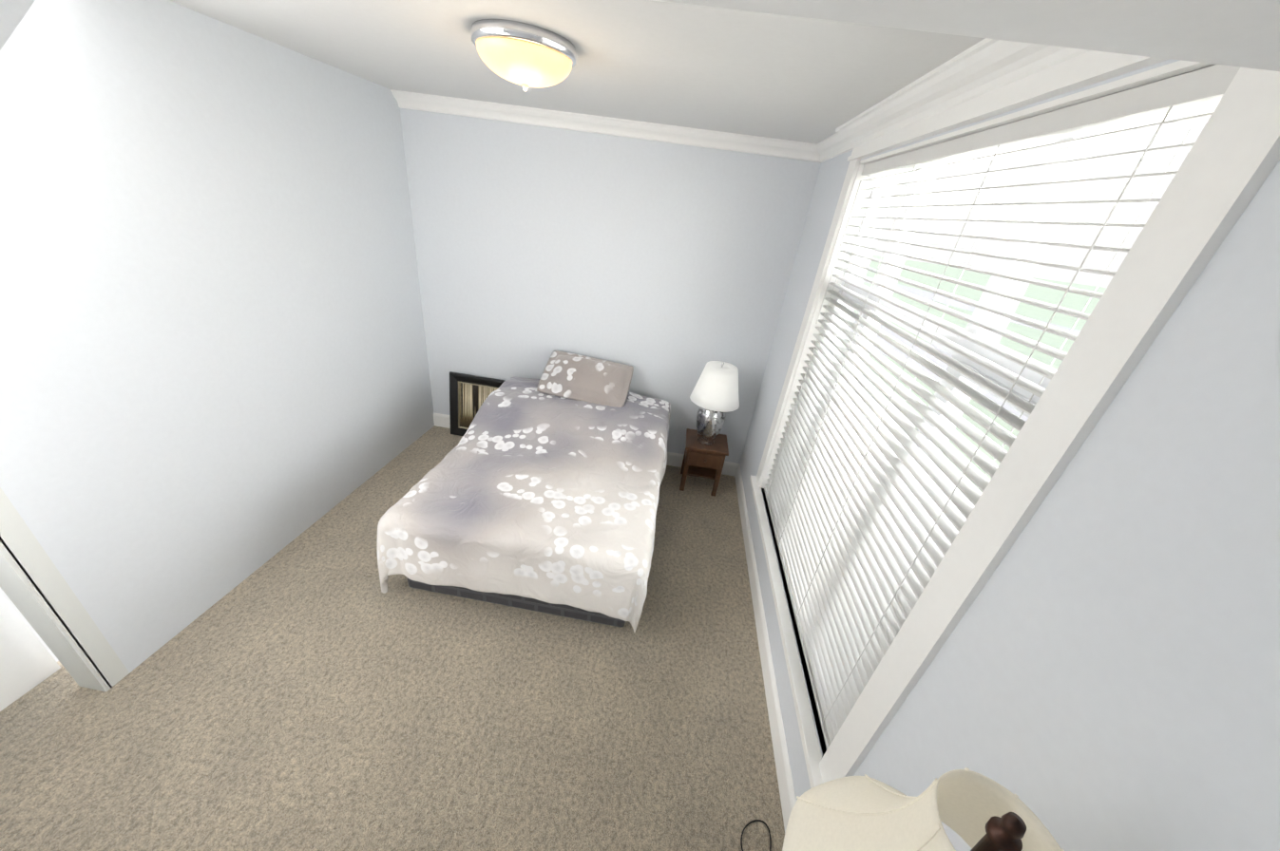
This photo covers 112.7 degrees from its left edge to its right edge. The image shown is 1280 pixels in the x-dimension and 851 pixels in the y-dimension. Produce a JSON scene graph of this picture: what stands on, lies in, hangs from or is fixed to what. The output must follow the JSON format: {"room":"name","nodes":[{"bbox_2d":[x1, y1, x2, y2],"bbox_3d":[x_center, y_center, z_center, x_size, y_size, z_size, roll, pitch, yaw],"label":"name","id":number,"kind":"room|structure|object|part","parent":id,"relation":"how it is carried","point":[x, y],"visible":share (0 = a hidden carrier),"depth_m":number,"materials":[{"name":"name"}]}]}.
{"room":"bedroom","nodes":[
{"label":"bedroom","id":0,"kind":"room"},
{"bbox_2d":[0,592,60,711],"bbox_3d":[-2.653,0.427,1.101,0.040,2.070,0.940,9,27,3],"label":"wall","id":1,"kind":"structure","parent":0,"point":[28,662],"depth_m":1.84,"materials":[{"name":"white paint"}]},
{"bbox_2d":[0,0,434,672],"bbox_3d":[-2.208,-0.396,2.071,0.130,2.740,3.720,9,27,3],"label":"wall","id":2,"kind":"structure","parent":0,"point":[215,384],"depth_m":2.01,"materials":[{"name":"blue paint"}]},
{"bbox_2d":[0,487,129,691],"bbox_3d":[-2.398,0.437,1.073,0.131,2.140,1.010,9,27,3],"label":"door frame","id":3,"kind":"structure","parent":2,"relation":"attached to","point":[37,590],"depth_m":1.72,"materials":[{"name":"paint"}]},
{"bbox_2d":[0,425,784,850],"bbox_3d":[-0.865,1.114,2.647,3.649,0.120,4.160,9,27,3],"label":"floor","id":4,"kind":"structure","parent":0,"point":[314,688],"depth_m":1.97,"materials":[{"name":"carpet"}]},
{"bbox_2d":[449,371,505,436],"bbox_3d":[-1.524,-0.161,4.100,0.625,0.628,0.112,9,27,3],"label":"picture frame","id":5,"kind":"object","parent":4,"relation":"on","point":[468,394],"visible":0.54,"depth_m":4.07,"materials":[{"name":"black wood"}]},
{"bbox_2d":[377,350,670,632],"bbox_3d":[-0.600,0.262,3.106,1.579,1.026,1.985,9,27,3],"label":"bed","id":6,"kind":"object","parent":4,"relation":"on","point":[542,495],"visible":1,"depth_m":2.54,"materials":[{"name":"fabric"}]},
{"bbox_2d":[536,350,633,409],"bbox_3d":[-0.450,-0.402,3.601,0.746,0.273,0.419,9,27,3],"label":"pillow","id":7,"kind":"object","parent":6,"relation":"on","point":[566,376],"depth_m":3.50,"materials":[{"name":"fabric"}]},
{"bbox_2d":[679,428,728,496],"bbox_3d":[0.563,0.341,3.869,0.370,0.470,0.362,9,27,3],"label":"nightstand","id":8,"kind":"object","parent":4,"relation":"on","point":[702,461],"visible":1,"depth_m":3.71,"materials":[{"name":"brown wood"}]},
{"bbox_2d":[689,361,739,445],"bbox_3d":[0.619,-0.182,3.573,0.410,0.734,0.410,9,27,3],"label":"table lamp","id":9,"kind":"object","parent":8,"relation":"on","point":[714,396],"visible":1,"depth_m":3.41,"materials":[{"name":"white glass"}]},
{"bbox_3d":[0.640,-0.340,3.491,0.410,0.306,0.410,9,27,3],"label":"lamp shade","id":10,"kind":"part","parent":9,"relation":"part of","materials":[{"name":"white fabric"}]},
{"bbox_3d":[0.643,-0.356,3.482,0.038,0.338,0.114,9,27,3],"label":"stem","id":11,"kind":"part","parent":9,"relation":"part of","materials":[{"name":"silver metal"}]},
{"bbox_2d":[740,767,1064,850],"bbox_3d":[0.402,1.127,1.071,0.513,1.606,0.840,9,27,3],"label":"floor lamp","id":12,"kind":"object","parent":4,"relation":"on","point":[975,811],"depth_m":0.66,"materials":[{"name":"beige fabric"}]},
{"bbox_3d":[0.341,1.622,1.470,0.513,0.349,0.586,9,27,3],"label":"lamp cord","id":13,"kind":"part","parent":12,"relation":"part of","materials":[{"name":"black plastic"}]},
{"bbox_3d":[0.381,1.203,0.849,0.080,1.541,0.135,9,27,3],"label":"stem","id":14,"kind":"part","parent":12,"relation":"part of","materials":[{"name":"brown metal"}]},
{"bbox_2d":[169,0,985,143],"bbox_3d":[-0.518,-1.405,1.339,3.649,0.120,4.160,9,27,3],"label":"ceiling","id":15,"kind":"structure","parent":0,"point":[792,78],"depth_m":1.71,"materials":[{"name":"paint"}]},
{"bbox_2d":[470,19,576,91],"bbox_3d":[-0.450,-1.410,1.671,0.392,0.160,0.392,9,27,3],"label":"ceiling light","id":16,"kind":"object","parent":15,"relation":"attached to","point":[525,55],"visible":1,"depth_m":1.55,"materials":[{"name":"white glass"}]},
{"bbox_3d":[-0.451,-1.400,1.676,0.360,0.095,0.360,9,27,3],"label":"lamp shade","id":17,"kind":"part","parent":16,"relation":"part of","materials":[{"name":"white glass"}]},
{"bbox_2d":[400,108,821,463],"bbox_3d":[-0.456,-1.022,3.742,3.649,2.740,0.220,9,27,3],"label":"wall","id":18,"kind":"structure","parent":0,"point":[664,270],"depth_m":3.42,"materials":[{"name":"blue paint"}]},
{"bbox_2d":[433,412,739,476],"bbox_3d":[-0.575,0.184,4.229,3.060,0.142,0.016,9,27,3],"label":"baseboard","id":19,"kind":"structure","parent":18,"relation":"attached to","point":[440,420],"depth_m":4.18,"materials":[{"name":"white wood"}]},
{"bbox_2d":[390,89,812,160],"bbox_3d":[-0.249,-2.110,2.999,3.079,0.092,0.082,9,27,3],"label":"crown molding","id":20,"kind":"structure","parent":18,"relation":"attached to","point":[592,124],"depth_m":3.00,"materials":[{"name":"white wood"}]},
{"bbox_2d":[650,0,1279,71],"bbox_3d":[-0.830,-0.574,0.108,3.430,0.315,0.740,9,27,3],"label":"ceiling","id":21,"kind":"structure","parent":0,"point":[1243,33],"depth_m":0.40,"materials":[{"name":"paint"}]},
{"bbox_2d":[739,58,1279,850],"bbox_3d":[0.998,0.133,1.905,0.220,2.740,3.720,9,27,3],"label":"wall","id":22,"kind":"structure","parent":0,"point":[1102,673],"depth_m":0.68,"materials":[{"name":"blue paint"}]},
{"bbox_2d":[733,465,796,833],"bbox_3d":[0.724,1.258,2.506,0.016,0.142,3.720,9,27,3],"label":"baseboard","id":23,"kind":"structure","parent":22,"relation":"attached to","point":[788,800],"depth_m":2.30,"materials":[{"name":"white wood"}]},
{"bbox_2d":[749,476,826,788],"bbox_3d":[0.806,0.919,2.412,0.155,0.125,2.091,9,27,3],"label":"window sill","id":24,"kind":"structure","parent":22,"relation":"attached to","point":[809,738],"depth_m":1.99,"materials":[{"name":"white wood"}]},
{"bbox_2d":[808,132,852,162],"bbox_3d":[1.049,-1.200,1.591,0.082,0.092,2.900,9,27,3],"label":"crown molding","id":25,"kind":"structure","parent":22,"relation":"attached to","point":[833,145],"depth_m":2.67,"materials":[{"name":"white wood"}]},
{"bbox_2d":[755,38,1279,783],"bbox_3d":[0.955,-0.127,1.869,0.285,2.260,2.271,9,27,3],"label":"window","id":26,"kind":"structure","parent":22,"relation":"in","point":[1223,173],"depth_m":1.04,"materials":[{"name":"white wood"}]},
{"bbox_2d":[764,64,1240,749],"bbox_3d":[0.962,-0.049,1.907,0.074,2.072,1.769,9,27,3],"label":"window blinds","id":27,"kind":"object","parent":26,"relation":"attached to","point":[870,506],"visible":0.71,"depth_m":1.49,"materials":[{"name":"white plastic"}]},
{"label":"outside","id":28,"kind":"structure","parent":0,"visible":0},
{"bbox_2d":[844,275,1080,421],"bbox_3d":[31.166,4.222,12.439,37.382,0.030,160.000,0,28,-15],"label":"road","id":29,"kind":"structure","parent":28,"point":[925,295],"depth_m":27.05,"materials":[{"name":"grey asphalt"}]},
{"bbox_2d":[839,255,1106,505],"bbox_3d":[131.758,15.839,16.823,258.500,0.001,280.000,9,27,3],"label":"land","id":30,"kind":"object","parent":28,"point":[1070,300],"depth_m":47.20,"materials":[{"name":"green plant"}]}
]}

